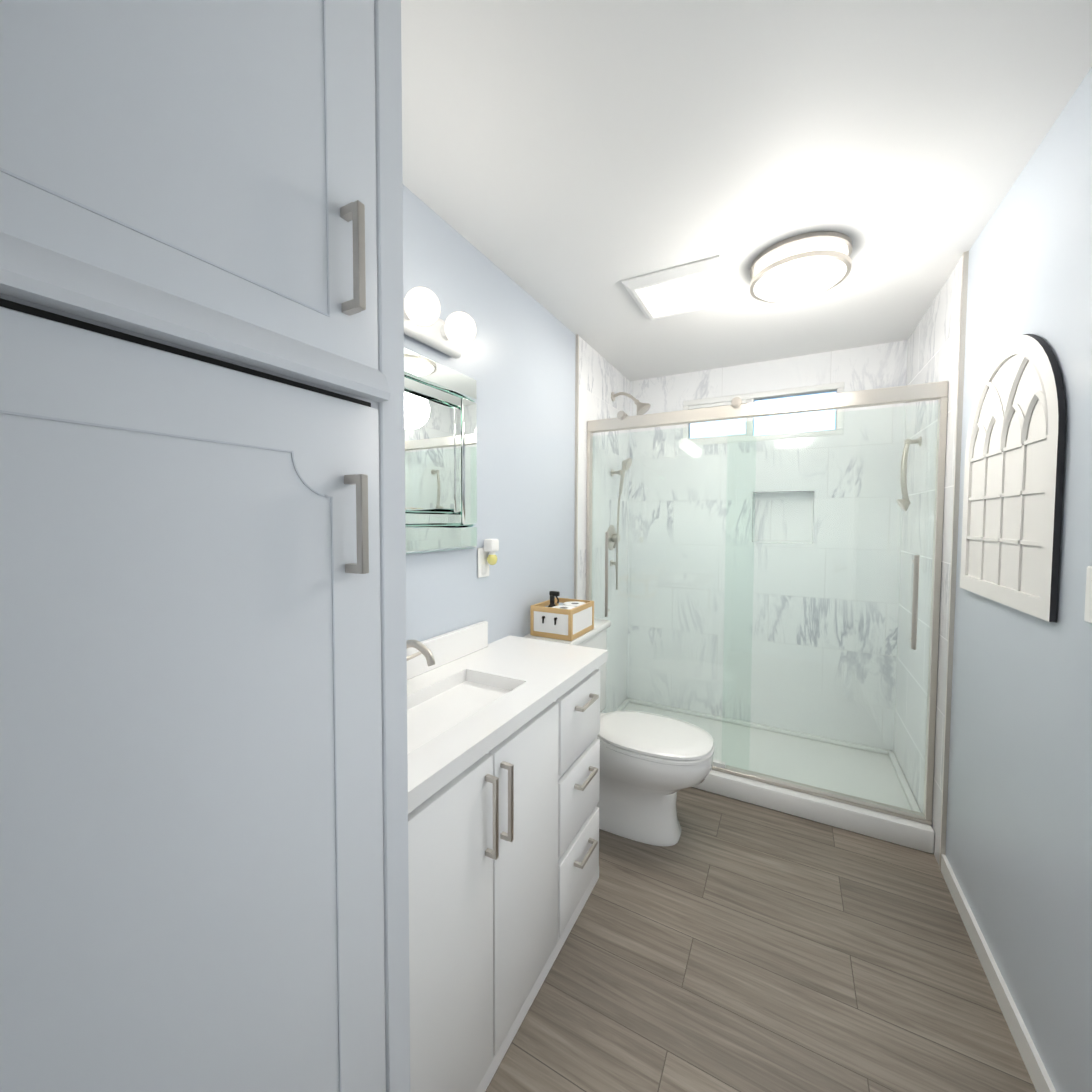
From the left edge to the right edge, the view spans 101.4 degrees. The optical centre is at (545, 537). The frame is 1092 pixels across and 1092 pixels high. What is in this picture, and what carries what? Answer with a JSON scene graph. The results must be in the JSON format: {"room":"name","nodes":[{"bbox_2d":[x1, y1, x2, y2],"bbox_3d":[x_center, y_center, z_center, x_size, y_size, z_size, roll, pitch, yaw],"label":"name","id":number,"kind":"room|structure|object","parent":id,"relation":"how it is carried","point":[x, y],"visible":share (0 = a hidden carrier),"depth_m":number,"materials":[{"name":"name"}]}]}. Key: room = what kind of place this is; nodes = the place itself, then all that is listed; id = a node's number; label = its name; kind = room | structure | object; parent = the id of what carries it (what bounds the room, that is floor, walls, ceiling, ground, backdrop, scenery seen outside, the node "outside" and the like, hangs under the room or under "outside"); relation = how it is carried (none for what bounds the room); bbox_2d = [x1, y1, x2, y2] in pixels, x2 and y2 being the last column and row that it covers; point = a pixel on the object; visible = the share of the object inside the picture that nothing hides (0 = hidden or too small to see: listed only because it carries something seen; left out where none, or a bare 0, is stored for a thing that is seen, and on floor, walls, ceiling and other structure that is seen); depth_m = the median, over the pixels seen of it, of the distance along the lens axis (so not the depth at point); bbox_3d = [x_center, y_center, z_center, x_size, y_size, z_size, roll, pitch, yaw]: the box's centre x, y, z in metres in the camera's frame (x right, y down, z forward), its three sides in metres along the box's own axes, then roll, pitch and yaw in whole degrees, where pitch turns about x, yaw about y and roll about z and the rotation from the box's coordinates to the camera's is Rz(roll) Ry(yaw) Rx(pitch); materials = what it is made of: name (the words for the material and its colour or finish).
{"room":"bathroom","nodes":[
{"label":"bathroom","id":0,"kind":"room"},
{"bbox_2d":[403,185,575,643],"bbox_3d":[-0.264,0.114,1.845,0.120,2.400,3.710,1,3,28],"label":"wall","id":1,"kind":"structure","parent":0,"point":[516,360],"depth_m":1.85,"materials":[{"name":"paint"}]},
{"bbox_2d":[404,347,476,553],"bbox_3d":[-0.463,-0.261,1.301,0.026,0.630,0.850,1,3,28],"label":"mirror","id":2,"kind":"object","parent":1,"relation":"attached to","point":[440,406],"visible":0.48,"depth_m":1.48,"materials":[{"name":"silver mirror"}]},
{"bbox_2d":[404,286,476,358],"bbox_3d":[-0.419,-0.662,1.229,0.154,0.107,0.700,1,3,28],"label":"sconce","id":3,"kind":"object","parent":1,"relation":"attached to","point":[452,334],"visible":0.35,"depth_m":1.39,"materials":[{"name":"white glass"}]},
{"bbox_2d":[478,539,498,577],"bbox_3d":[-0.222,0.081,1.737,0.050,0.149,0.081,1,3,28],"label":"outlet","id":4,"kind":"object","parent":1,"relation":"attached to","point":[487,556],"visible":0.98,"depth_m":1.73,"materials":[{"name":"white plastic"}]},
{"bbox_2d":[574,334,578,598],"bbox_3d":[0.167,0.091,2.498,0.014,2.400,0.014,1,3,28],"label":"trim","id":5,"kind":"structure","parent":1,"relation":"attached to","point":[576,462],"depth_m":2.47,"materials":[{"name":"beige"}]},
{"bbox_2d":[577,336,629,712],"bbox_3d":[0.390,0.075,2.912,0.010,2.400,0.930,1,3,28],"label":"wall","id":6,"kind":"structure","parent":1,"relation":"attached to","point":[601,379],"depth_m":2.88,"materials":[{"name":"tile"}]},
{"bbox_2d":[607,458,631,589],"bbox_3d":[0.490,-0.087,2.939,0.132,0.858,0.186,1,3,28],"label":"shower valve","id":7,"kind":"object","parent":6,"relation":"attached to","point":[615,537],"depth_m":2.92,"materials":[{"name":"silver metal"}]},
{"bbox_2d":[611,392,650,414],"bbox_3d":[0.549,-0.866,2.888,0.252,0.176,0.104,1,3,28],"label":"shower head","id":8,"kind":"object","parent":6,"relation":"attached to","point":[642,408],"visible":0.98,"depth_m":2.86},
{"bbox_2d":[401,0,1091,380],"bbox_3d":[0.505,-1.106,1.383,1.860,0.080,3.710,1,3,28],"label":"ceiling","id":9,"kind":"structure","parent":0,"point":[571,164],"depth_m":1.20,"materials":[{"name":"paint"}]},
{"bbox_2d":[622,255,730,319],"bbox_3d":[0.585,-1.072,1.972,0.390,0.032,0.390,1,3,28],"label":"skylight","id":10,"kind":"object","parent":9,"relation":"attached to","point":[689,287],"visible":0.98,"depth_m":1.92,"materials":[{"name":"white glass"}]},
{"bbox_2d":[750,231,851,302],"bbox_3d":[0.980,-1.022,1.737,0.344,0.110,0.344,1,3,28],"label":"ceiling light","id":11,"kind":"object","parent":9,"relation":"attached to","point":[801,266],"visible":1,"depth_m":1.65,"materials":[{"name":"white glass"}]},
{"bbox_2d":[485,787,1035,1091],"bbox_3d":[0.497,1.362,1.478,1.860,0.060,3.710,1,3,28],"label":"floor","id":12,"kind":"structure","parent":0,"point":[726,944],"depth_m":1.36,"materials":[{"name":"brown wood"}]},
{"bbox_2d":[0,0,409,1091],"bbox_3d":[-0.604,0.167,0.479,0.580,2.397,0.737,1,3,28],"label":"linen cabinet","id":13,"kind":"object","parent":12,"relation":"on","point":[204,882],"visible":1,"depth_m":0.43,"materials":[{"name":"white paint"}]},
{"bbox_2d":[407,621,607,1091],"bbox_3d":[-0.215,0.839,1.344,0.468,0.990,1.099,1,3,28],"label":"bathroom vanity","id":14,"kind":"object","parent":12,"relation":"on","point":[503,750],"visible":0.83,"depth_m":1.15,"materials":[{"name":"white paint"}]},
{"bbox_2d":[406,640,434,665],"bbox_3d":[-0.360,0.362,1.274,0.186,0.166,0.132,1,3,28],"label":"faucet","id":15,"kind":"object","parent":14,"relation":"on","point":[424,650],"visible":0.42,"depth_m":1.21,"materials":[{"name":"silver metal"}]},
{"bbox_2d":[524,618,714,845],"bbox_3d":[0.358,0.876,2.064,0.790,0.865,0.500,1,3,28],"label":"toilet","id":16,"kind":"object","parent":12,"relation":"on","point":[651,764],"visible":0.5,"depth_m":1.93,"materials":[{"name":"white ceramic"}]},
{"bbox_2d":[530,591,593,640],"bbox_3d":[0.077,0.347,2.069,0.205,0.187,0.266,1,3,28],"label":"storage box","id":17,"kind":"object","parent":16,"relation":"on","point":[570,619],"visible":1,"depth_m":1.99,"materials":[{"name":"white wood"}]},
{"bbox_2d":[616,698,920,811],"bbox_3d":[1.140,1.259,2.660,1.600,0.060,0.712,1,3,28],"label":"floor","id":18,"kind":"structure","parent":12,"relation":"on","point":[856,768],"depth_m":2.56,"materials":[{"name":"white plastic"}]},
{"bbox_2d":[692,769,934,852],"bbox_3d":[0.941,1.252,2.291,1.600,0.100,0.130,1,3,28],"label":"shower curb","id":19,"kind":"structure","parent":12,"relation":"on","point":[895,830],"depth_m":2.04,"materials":[{"name":"white stone"}]},
{"bbox_2d":[586,381,947,824],"bbox_3d":[0.938,0.257,2.243,1.596,1.892,0.094,1,3,28],"label":"shower door","id":20,"kind":"structure","parent":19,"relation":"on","point":[738,409],"depth_m":2.09,"materials":[{"name":"clear glass"}]},
{"bbox_2d":[945,67,1091,1091],"bbox_3d":[1.266,0.151,1.016,0.120,2.400,3.710,1,3,28],"label":"wall","id":21,"kind":"structure","parent":0,"point":[1018,852],"depth_m":1.15,"materials":[{"name":"paint"}]},
{"bbox_2d":[893,256,962,863],"bbox_3d":[1.805,0.110,2.145,0.010,2.400,0.930,1,3,28],"label":"wall","id":22,"kind":"structure","parent":21,"relation":"attached to","point":[933,348],"depth_m":2.07,"materials":[{"name":"tile"}]},
{"bbox_2d":[896,437,921,511],"bbox_3d":[1.804,-0.312,2.227,0.087,0.367,0.072,1,3,28],"label":"grab bar","id":23,"kind":"object","parent":22,"relation":"attached to","point":[906,502],"depth_m":2.22,"materials":[{"name":"silver metal"}]},
{"bbox_2d":[939,251,968,870],"bbox_3d":[1.579,0.125,1.733,0.014,2.400,0.014,1,3,28],"label":"trim","id":24,"kind":"structure","parent":21,"relation":"attached to","point":[963,310],"depth_m":1.73,"materials":[{"name":"beige"}]},
{"bbox_2d":[941,854,1055,1091],"bbox_3d":[0.974,1.330,0.669,0.012,0.070,2.508,1,3,28],"label":"baseboard","id":25,"kind":"structure","parent":21,"relation":"attached to","point":[1035,1068],"depth_m":1.28,"materials":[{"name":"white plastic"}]},
{"bbox_2d":[960,334,1065,622],"bbox_3d":[1.369,-0.193,1.340,0.016,0.775,0.640,1,3,28],"label":"decor","id":26,"kind":"object","parent":21,"relation":"attached to","point":[1013,492],"visible":1,"depth_m":1.26,"materials":[{"name":"white wood"}]},
{"bbox_2d":[1084,566,1091,622],"bbox_3d":[1.120,0.124,0.886,0.010,0.120,0.175,1,3,28],"label":"switch plate","id":27,"kind":"object","parent":21,"relation":"attached to","point":[1088,607],"visible":1,"depth_m":0.95,"materials":[{"name":"white plastic"}]},
{"bbox_3d":[1.352,0.075,2.998,1.620,2.400,0.140,1,3,28],"label":"wall","id":28,"kind":"structure","parent":0,"visible":0},
{"bbox_2d":[683,382,843,445],"bbox_3d":[1.375,-0.777,2.908,0.930,0.310,0.082,1,3,28],"label":"window","id":29,"kind":"structure","parent":28,"relation":"in","point":[764,395],"depth_m":2.87,"materials":[{"name":"glass"}]},
{"bbox_2d":[627,340,906,750],"bbox_3d":[1.340,0.076,2.976,1.600,2.400,0.110,1,3,28],"label":"wall","id":30,"kind":"structure","parent":28,"relation":"attached to","point":[878,366],"depth_m":2.86,"materials":[{"name":"tile"}]}
]}

